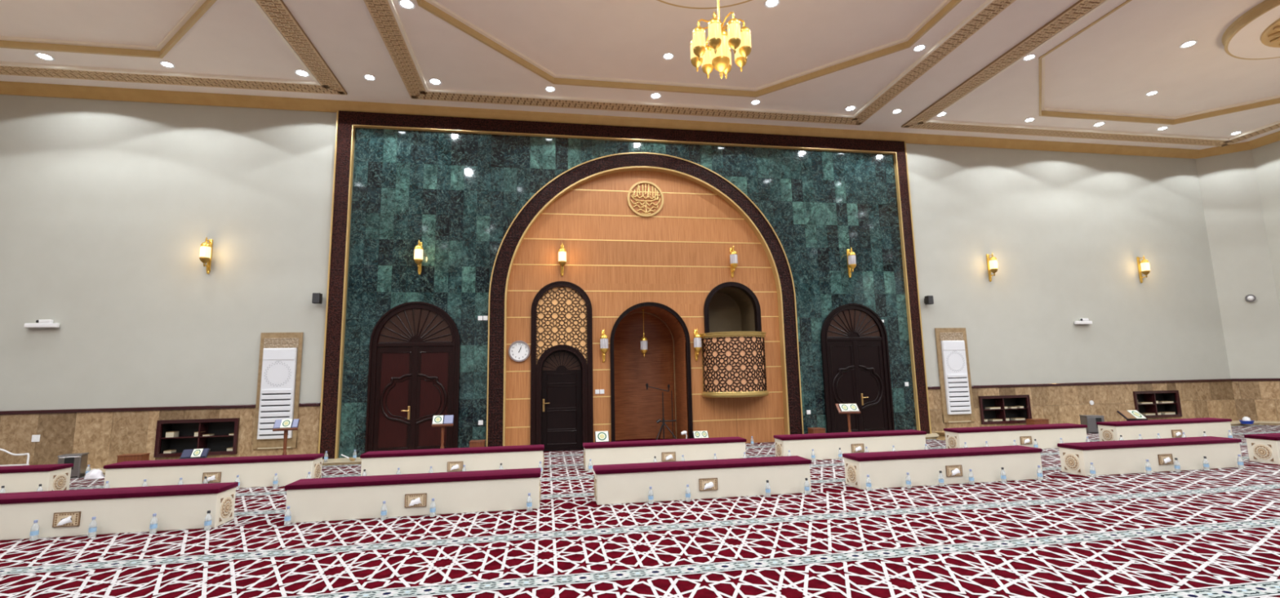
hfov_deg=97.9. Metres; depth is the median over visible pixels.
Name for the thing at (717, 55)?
chandelier
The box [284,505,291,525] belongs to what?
water bottle
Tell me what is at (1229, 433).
water bottle
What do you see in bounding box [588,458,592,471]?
water bottle
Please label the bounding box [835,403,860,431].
lectern
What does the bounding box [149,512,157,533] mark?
water bottle
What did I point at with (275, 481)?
water bottle
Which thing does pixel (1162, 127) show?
recessed light
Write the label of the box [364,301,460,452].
door
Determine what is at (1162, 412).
book
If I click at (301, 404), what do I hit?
rail
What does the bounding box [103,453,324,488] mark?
partition
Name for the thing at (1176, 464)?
water bottle
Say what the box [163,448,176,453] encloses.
book
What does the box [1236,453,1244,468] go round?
water bottle
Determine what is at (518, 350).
wall clock
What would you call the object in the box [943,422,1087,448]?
partition
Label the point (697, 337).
wall sconce
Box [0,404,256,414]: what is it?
rail
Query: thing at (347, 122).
frame
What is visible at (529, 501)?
water bottle
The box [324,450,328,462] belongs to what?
water bottle
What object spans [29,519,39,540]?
water bottle
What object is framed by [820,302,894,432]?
door
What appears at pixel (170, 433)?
book
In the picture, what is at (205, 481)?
water bottle
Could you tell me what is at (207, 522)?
water bottle
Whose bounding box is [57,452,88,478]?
bin
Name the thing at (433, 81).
recessed light
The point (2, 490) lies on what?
water bottle
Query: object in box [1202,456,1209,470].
water bottle
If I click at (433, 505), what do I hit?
water bottle
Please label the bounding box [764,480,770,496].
water bottle
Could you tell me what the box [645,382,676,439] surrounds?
microphone stand
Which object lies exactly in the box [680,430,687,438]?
gooseneck lamp
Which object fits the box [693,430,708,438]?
open book
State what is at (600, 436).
open book
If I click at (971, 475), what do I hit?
water bottle
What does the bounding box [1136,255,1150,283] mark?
wall sconce
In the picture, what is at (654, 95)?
recessed light
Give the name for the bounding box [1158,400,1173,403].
book
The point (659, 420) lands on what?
microphone stand
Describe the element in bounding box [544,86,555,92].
recessed light
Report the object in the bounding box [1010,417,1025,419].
book
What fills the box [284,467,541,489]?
cushion
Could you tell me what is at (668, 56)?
recessed light
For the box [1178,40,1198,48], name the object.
recessed light
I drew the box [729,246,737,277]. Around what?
wall sconce
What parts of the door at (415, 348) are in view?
fan blade, stile frame, panel moulding, fan blade, medallion moulding, fan blade, fan blade, fan blade, handle plate, fan blade, fan blade, fan blade, fan blade, medallion moulding, fan blade, panel moulding, stile frame, fan blade, fan blade, fan blade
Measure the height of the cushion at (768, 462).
0.050 m
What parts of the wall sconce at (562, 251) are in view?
lamp shade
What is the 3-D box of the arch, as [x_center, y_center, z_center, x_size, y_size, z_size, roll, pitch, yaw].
[0.179,-0.070,12.063,6.678,6.399,0.250,0,-8,-10]
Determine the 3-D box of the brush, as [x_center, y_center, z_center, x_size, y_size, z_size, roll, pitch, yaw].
[-5.356,2.915,10.224,0.334,0.126,0.070,-5,-9,28]
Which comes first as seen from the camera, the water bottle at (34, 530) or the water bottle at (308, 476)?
the water bottle at (34, 530)
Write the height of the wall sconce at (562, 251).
0.705 m
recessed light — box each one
[34,52,54,60]
[159,61,175,67]
[293,69,309,76]
[363,74,376,80]
[397,0,415,9]
[428,78,441,84]
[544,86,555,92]
[649,93,662,98]
[662,53,674,59]
[750,99,760,104]
[764,0,780,8]
[844,105,856,111]
[891,108,902,113]
[912,44,926,51]
[936,111,947,116]
[1022,53,1035,60]
[1023,117,1035,122]
[1092,121,1106,126]
[1145,90,1158,95]
[1156,126,1168,130]
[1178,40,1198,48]
[1229,131,1242,134]
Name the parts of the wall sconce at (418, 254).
lamp shade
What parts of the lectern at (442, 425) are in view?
post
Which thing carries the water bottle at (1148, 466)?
on the floor
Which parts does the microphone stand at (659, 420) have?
clamp arm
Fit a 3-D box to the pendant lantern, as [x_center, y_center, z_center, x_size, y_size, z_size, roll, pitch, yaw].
[0.083,0.770,12.498,0.160,1.075,0.160,0,-8,-10]
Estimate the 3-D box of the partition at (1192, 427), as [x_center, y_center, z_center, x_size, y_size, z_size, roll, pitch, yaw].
[10.372,2.600,10.978,2.730,0.402,0.423,0,-8,-10]
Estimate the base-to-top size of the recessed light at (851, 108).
0.012 m
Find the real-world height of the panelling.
6.050 m
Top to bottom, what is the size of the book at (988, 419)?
0.036 m
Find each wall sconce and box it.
[199,237,213,273]
[413,239,422,274]
[558,243,566,275]
[600,329,608,362]
[693,328,701,360]
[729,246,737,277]
[846,247,856,277]
[986,252,998,281]
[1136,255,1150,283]
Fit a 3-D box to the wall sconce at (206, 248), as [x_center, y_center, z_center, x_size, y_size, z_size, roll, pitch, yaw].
[-8.241,-0.839,10.585,0.168,0.705,0.248,0,-8,-10]
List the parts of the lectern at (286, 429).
post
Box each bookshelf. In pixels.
[153,417,239,457]
[977,394,1031,424]
[1132,390,1182,417]
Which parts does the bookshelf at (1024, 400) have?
shelf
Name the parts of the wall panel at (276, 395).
sill, panel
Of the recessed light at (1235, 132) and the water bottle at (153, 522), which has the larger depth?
the recessed light at (1235, 132)
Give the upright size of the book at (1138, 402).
0.036 m
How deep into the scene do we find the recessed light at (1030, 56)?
10.27 m
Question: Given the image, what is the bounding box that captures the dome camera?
[1244,293,1256,302]
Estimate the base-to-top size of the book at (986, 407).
0.041 m
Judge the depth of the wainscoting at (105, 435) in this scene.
10.01 m
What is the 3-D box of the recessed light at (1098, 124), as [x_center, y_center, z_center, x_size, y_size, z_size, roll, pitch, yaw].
[10.862,-4.127,13.179,0.248,0.012,0.248,0,-8,-10]
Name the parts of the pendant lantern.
lamp shade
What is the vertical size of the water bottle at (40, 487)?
0.193 m
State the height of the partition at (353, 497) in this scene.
0.402 m
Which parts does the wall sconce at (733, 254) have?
lamp shade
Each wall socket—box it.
[31,434,40,441]
[478,419,483,424]
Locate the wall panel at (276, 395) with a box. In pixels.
[253,332,303,448]
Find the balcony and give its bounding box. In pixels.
[700,331,768,397]
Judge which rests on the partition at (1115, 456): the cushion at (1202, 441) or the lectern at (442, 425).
the cushion at (1202, 441)
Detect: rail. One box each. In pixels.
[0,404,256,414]
[298,402,320,406]
[927,386,940,389]
[971,377,1279,387]
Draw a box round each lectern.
[178,448,209,458]
[272,421,299,454]
[431,421,453,448]
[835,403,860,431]
[1116,410,1147,420]
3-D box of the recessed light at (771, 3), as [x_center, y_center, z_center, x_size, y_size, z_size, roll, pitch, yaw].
[2.088,-4.679,8.806,0.248,0.012,0.248,0,-8,-10]
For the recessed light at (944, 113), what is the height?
0.012 m
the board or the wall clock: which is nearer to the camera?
the wall clock
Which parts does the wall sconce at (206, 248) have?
lamp shade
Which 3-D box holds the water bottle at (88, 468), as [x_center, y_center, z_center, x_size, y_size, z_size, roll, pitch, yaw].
[-9.270,2.883,9.355,0.060,0.193,0.061,2,-9,-24]
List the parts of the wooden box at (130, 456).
lid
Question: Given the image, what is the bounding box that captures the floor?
[0,424,1279,597]
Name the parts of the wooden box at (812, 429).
lid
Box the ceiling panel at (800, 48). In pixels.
[416,0,961,97]
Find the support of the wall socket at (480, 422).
attached to the wall at (459, 194)
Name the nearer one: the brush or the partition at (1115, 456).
the partition at (1115, 456)
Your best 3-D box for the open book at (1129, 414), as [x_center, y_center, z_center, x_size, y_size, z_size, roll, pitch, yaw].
[11.184,2.629,12.663,0.400,0.181,0.292,-2,-8,6]
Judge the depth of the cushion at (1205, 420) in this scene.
10.89 m
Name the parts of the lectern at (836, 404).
post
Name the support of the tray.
on the ceiling
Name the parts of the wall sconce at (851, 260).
lamp shade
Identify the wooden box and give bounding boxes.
[116,452,150,462]
[469,439,485,447]
[807,426,825,433]
[1025,417,1048,424]
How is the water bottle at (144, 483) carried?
on the floor
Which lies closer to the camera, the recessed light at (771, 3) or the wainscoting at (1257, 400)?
the recessed light at (771, 3)
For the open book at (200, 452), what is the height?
0.131 m
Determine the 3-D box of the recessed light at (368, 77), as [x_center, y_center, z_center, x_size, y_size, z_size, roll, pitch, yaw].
[-5.093,-4.166,10.492,0.216,0.012,0.216,0,-8,-10]
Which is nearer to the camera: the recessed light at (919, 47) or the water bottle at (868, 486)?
the water bottle at (868, 486)
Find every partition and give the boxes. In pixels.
[0,462,73,492]
[0,481,238,540]
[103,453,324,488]
[284,467,541,523]
[360,444,544,475]
[582,435,746,471]
[592,455,811,504]
[773,429,926,459]
[842,444,1043,488]
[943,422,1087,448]
[1057,435,1241,475]
[1096,417,1232,440]
[1244,432,1279,464]
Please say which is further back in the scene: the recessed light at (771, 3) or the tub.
the tub
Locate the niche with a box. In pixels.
[609,302,693,441]
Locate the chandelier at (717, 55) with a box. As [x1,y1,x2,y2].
[689,0,751,79]
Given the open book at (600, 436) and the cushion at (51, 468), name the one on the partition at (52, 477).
the cushion at (51, 468)
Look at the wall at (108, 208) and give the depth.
10.95 m
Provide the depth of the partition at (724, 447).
9.15 m
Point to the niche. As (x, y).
(635, 409)
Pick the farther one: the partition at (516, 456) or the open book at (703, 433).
the open book at (703, 433)
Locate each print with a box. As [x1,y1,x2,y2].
[264,360,291,386]
[946,350,964,371]
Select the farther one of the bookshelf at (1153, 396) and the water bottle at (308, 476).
the bookshelf at (1153, 396)
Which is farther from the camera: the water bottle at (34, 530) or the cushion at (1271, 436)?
the cushion at (1271, 436)
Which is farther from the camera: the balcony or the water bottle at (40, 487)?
the balcony
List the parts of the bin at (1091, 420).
lid, panel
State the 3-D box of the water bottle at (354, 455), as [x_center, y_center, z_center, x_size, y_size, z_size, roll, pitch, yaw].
[-5.239,2.865,10.232,0.061,0.193,0.060,6,-11,-44]
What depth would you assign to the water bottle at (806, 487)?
6.87 m
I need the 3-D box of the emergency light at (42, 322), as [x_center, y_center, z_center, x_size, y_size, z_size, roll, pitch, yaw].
[-10.769,0.446,10.044,0.510,0.145,0.105,0,-8,-10]
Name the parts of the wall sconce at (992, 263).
lamp shade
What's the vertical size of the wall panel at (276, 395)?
2.170 m
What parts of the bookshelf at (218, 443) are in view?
shelf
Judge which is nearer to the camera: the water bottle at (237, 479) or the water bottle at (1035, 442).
the water bottle at (237, 479)
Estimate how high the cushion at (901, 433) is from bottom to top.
0.050 m
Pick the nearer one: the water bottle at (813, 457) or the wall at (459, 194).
the water bottle at (813, 457)
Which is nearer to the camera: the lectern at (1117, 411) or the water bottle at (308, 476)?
the water bottle at (308, 476)
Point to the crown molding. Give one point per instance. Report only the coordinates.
(15, 88)
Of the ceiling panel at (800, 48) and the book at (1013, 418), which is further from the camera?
the book at (1013, 418)
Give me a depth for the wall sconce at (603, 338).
11.61 m
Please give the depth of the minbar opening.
13.27 m
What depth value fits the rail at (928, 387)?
12.79 m
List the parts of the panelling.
wood panel, wood panel, wood panel, wood panel, wood panel, wood panel, wood panel, wood panel, wood panel, wood panel, wood panel, wood panel, wood panel, wood panel, wood panel, wood panel, wood panel, wood panel, wood panel, wood panel, wood panel, wood panel, wood panel, wood panel, wood panel, wood panel, wood panel, wood panel, wood panel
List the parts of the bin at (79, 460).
panel, lid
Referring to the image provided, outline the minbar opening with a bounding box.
[703,281,761,333]
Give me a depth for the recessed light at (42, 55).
9.61 m
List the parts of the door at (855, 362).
fan blade, fan blade, fan blade, fan blade, stile frame, medallion moulding, panel moulding, fan blade, fan blade, fan blade, fan blade, fan blade, handle plate, fan blade, fan blade, fan blade, fan blade, medallion moulding, panel moulding, stile frame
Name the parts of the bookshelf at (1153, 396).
shelf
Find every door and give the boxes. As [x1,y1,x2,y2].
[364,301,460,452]
[530,280,593,451]
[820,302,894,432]
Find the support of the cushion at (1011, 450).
on the partition at (889, 468)
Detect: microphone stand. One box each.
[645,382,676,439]
[656,390,675,439]
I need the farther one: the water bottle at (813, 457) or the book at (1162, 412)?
the book at (1162, 412)
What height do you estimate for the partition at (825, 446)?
0.402 m
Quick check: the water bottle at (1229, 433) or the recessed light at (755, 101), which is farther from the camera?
the recessed light at (755, 101)
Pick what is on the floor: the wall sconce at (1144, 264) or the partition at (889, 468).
the partition at (889, 468)
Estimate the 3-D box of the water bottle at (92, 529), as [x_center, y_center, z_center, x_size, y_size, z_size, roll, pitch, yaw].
[-5.517,2.297,5.617,0.060,0.193,0.061,5,-10,-39]
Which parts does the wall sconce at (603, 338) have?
lamp shade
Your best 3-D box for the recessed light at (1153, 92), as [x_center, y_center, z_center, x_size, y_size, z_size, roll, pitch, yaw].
[11.031,-4.427,12.001,0.216,0.012,0.216,0,-8,-10]
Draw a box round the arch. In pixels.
[486,151,804,446]
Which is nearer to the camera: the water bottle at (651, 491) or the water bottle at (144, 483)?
the water bottle at (651, 491)
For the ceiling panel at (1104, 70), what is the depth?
10.94 m
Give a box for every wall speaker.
[311,293,322,303]
[924,295,933,304]
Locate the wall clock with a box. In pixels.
[508,340,529,361]
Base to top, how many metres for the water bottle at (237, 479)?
0.193 m
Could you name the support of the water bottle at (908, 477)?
on the floor
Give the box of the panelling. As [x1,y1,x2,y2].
[505,170,785,445]
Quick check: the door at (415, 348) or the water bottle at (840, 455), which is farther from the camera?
the door at (415, 348)
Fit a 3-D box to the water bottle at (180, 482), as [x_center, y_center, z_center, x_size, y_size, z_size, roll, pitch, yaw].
[-6.489,2.623,7.864,0.061,0.193,0.060,6,-10,-41]
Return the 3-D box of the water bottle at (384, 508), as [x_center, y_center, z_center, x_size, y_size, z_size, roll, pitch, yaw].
[-2.793,2.304,6.076,0.060,0.193,0.061,6,-11,-43]
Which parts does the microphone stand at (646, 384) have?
leg, leg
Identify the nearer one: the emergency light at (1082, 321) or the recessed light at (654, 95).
the recessed light at (654, 95)
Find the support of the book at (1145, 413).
in the bookshelf at (1153, 396)
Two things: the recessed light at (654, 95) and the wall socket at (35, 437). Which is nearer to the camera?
the wall socket at (35, 437)
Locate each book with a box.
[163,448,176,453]
[165,431,178,436]
[180,448,209,457]
[202,433,213,435]
[272,418,299,428]
[431,414,453,424]
[595,431,608,441]
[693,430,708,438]
[838,403,859,411]
[985,406,1000,408]
[987,418,1002,420]
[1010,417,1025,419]
[1117,409,1146,418]
[1137,401,1152,403]
[1140,412,1155,414]
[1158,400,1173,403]
[1158,411,1175,413]
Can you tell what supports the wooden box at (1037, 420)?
on the step
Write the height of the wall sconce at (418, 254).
0.705 m
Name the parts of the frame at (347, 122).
frame, frame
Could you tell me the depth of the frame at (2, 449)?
9.42 m
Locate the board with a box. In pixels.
[934,327,974,422]
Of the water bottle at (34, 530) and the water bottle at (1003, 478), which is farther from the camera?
the water bottle at (1003, 478)
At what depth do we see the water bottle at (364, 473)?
8.26 m
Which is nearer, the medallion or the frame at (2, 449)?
the frame at (2, 449)
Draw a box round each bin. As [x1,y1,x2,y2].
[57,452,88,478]
[1079,414,1104,433]
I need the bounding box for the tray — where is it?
[0,0,217,58]
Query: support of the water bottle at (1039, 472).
on the floor
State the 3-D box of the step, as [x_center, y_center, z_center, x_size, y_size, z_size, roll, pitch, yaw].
[0.453,2.914,10.515,31.676,0.058,2.188,0,-8,-10]
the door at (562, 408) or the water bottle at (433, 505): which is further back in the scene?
the door at (562, 408)
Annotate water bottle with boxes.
[0,485,5,493]
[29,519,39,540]
[36,483,43,491]
[84,464,90,475]
[88,515,97,537]
[103,480,109,488]
[142,479,147,486]
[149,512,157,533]
[177,477,183,484]
[202,475,208,483]
[204,510,212,530]
[235,475,239,488]
[272,472,278,487]
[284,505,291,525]
[306,471,311,478]
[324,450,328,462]
[352,448,356,460]
[362,469,366,475]
[380,500,386,519]
[395,467,400,474]
[430,497,435,516]
[526,492,532,511]
[538,461,542,474]
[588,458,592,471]
[648,485,653,503]
[685,484,690,501]
[751,435,753,445]
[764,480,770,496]
[804,477,809,494]
[811,448,815,460]
[838,447,842,459]
[866,474,871,490]
[906,471,911,488]
[938,470,944,486]
[968,468,974,484]
[1000,466,1006,482]
[1033,438,1038,448]
[1036,465,1043,479]
[1089,462,1096,477]
[1145,458,1151,473]
[1173,457,1181,471]
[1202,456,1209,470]
[1227,430,1232,437]
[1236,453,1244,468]
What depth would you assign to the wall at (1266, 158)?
14.06 m
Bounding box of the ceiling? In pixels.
[0,0,1279,149]
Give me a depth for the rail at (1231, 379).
13.64 m
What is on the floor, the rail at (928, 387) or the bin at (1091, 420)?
the bin at (1091, 420)
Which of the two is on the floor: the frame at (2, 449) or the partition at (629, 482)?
the partition at (629, 482)
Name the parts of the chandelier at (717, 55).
lamp shade, lamp shade, lamp shade, lamp shade, stem, lamp shade, arm, lamp shade, lamp shade, lamp shade, lamp shade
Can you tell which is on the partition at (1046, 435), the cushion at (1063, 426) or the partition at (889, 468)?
the cushion at (1063, 426)
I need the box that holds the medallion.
[626,180,663,217]
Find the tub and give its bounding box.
[1238,419,1254,423]
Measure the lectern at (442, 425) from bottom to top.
0.831 m
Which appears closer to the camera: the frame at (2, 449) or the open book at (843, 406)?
the frame at (2, 449)
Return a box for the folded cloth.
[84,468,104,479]
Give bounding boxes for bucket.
[1238,416,1254,423]
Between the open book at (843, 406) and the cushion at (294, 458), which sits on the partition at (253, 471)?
the cushion at (294, 458)
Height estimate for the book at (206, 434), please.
0.026 m
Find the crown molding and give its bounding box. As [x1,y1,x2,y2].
[0,80,1279,158]
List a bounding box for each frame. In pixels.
[0,448,29,466]
[317,110,931,458]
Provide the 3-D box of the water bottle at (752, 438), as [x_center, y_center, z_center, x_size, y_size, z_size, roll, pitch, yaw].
[2.327,2.944,11.550,0.060,0.193,0.061,0,-8,-11]
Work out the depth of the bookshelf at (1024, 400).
13.19 m
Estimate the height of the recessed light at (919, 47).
0.012 m
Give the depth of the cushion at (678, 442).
9.22 m
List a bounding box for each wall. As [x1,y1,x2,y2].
[0,94,1231,410]
[338,127,916,457]
[1195,149,1279,377]
[1251,140,1279,308]
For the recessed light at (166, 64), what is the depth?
9.93 m
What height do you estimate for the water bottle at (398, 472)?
0.193 m
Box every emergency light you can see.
[23,319,59,327]
[1074,318,1092,324]
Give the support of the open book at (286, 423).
on the lectern at (286, 429)
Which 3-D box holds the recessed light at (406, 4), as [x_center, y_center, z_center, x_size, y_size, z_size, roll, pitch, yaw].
[-3.544,-4.474,8.462,0.248,0.012,0.248,0,-8,-10]
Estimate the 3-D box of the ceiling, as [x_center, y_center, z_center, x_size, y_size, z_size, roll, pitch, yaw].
[1.824,-5.422,2.498,31.900,0.233,21.000,0,-8,-10]
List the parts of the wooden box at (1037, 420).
lid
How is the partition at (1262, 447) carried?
on the floor
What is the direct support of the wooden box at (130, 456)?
on the step
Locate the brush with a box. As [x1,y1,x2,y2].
[341,453,355,461]
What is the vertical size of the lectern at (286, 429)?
0.845 m
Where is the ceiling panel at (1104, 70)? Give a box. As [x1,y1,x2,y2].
[1038,0,1279,124]
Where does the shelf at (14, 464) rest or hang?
attached to the frame at (2, 449)
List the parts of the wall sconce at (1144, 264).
lamp shade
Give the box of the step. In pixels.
[84,420,1279,475]
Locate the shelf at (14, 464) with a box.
[0,463,29,466]
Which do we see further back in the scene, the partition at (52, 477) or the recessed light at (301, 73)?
the recessed light at (301, 73)
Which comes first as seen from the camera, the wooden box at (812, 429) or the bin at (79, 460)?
the bin at (79, 460)
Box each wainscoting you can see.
[0,405,319,467]
[928,380,1279,432]
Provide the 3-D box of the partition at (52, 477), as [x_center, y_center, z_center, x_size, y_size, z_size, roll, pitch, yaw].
[-9.519,2.551,7.628,2.730,0.402,0.423,0,-8,-10]
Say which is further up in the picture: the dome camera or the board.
the dome camera
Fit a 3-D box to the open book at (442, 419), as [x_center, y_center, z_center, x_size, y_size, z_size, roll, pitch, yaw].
[-3.532,2.166,9.987,0.360,0.152,0.186,1,-8,-15]
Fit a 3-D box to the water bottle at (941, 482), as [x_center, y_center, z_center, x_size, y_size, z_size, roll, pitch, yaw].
[3.894,2.320,7.202,0.060,0.193,0.061,-4,-8,20]
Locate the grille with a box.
[928,295,933,303]
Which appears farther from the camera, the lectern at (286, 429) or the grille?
the grille
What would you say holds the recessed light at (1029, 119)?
in the ceiling
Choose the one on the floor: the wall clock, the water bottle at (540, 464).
the water bottle at (540, 464)
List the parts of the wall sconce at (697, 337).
lamp shade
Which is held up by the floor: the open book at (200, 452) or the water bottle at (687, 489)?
the water bottle at (687, 489)
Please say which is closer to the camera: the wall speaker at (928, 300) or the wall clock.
the wall clock
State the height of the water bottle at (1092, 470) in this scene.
0.193 m
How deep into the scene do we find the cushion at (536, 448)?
8.65 m
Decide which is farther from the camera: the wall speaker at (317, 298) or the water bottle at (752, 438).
the water bottle at (752, 438)
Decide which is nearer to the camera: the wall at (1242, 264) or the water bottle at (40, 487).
the water bottle at (40, 487)
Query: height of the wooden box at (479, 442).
0.265 m
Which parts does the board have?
panel, sill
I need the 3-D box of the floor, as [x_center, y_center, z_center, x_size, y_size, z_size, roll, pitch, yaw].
[1.825,1.847,2.328,31.718,0.107,22.450,0,-8,-10]
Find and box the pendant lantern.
[640,309,647,356]
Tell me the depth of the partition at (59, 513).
5.76 m
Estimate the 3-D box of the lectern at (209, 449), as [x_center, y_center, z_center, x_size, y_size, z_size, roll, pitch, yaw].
[-7.363,2.711,9.196,0.360,0.422,0.202,2,-8,-23]
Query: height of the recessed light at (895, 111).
0.012 m
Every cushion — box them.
[0,462,73,472]
[0,481,238,503]
[103,453,324,468]
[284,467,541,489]
[360,444,544,457]
[582,435,746,448]
[592,455,811,474]
[773,429,926,439]
[842,444,1042,461]
[943,422,1087,432]
[1057,435,1241,449]
[1096,417,1231,426]
[1244,432,1279,439]
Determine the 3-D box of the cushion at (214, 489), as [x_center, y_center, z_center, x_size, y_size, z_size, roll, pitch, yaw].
[-5.843,2.059,5.872,2.726,0.050,0.400,0,-8,-10]
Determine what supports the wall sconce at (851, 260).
attached to the wall at (459, 194)
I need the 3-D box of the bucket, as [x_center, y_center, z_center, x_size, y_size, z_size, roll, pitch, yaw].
[14.485,2.892,13.302,0.256,0.168,0.252,0,-8,-10]
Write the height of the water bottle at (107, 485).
0.193 m
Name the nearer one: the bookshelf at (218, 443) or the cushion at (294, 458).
the cushion at (294, 458)
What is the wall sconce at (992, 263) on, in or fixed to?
attached to the wall at (108, 208)
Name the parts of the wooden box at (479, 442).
lid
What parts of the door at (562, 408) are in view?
fan blade, fan blade, fan blade, fan blade, fan blade, panel moulding, panel moulding, panel moulding, panel moulding, fan blade, frame, fan blade, fan blade, fan blade, fan blade, fan blade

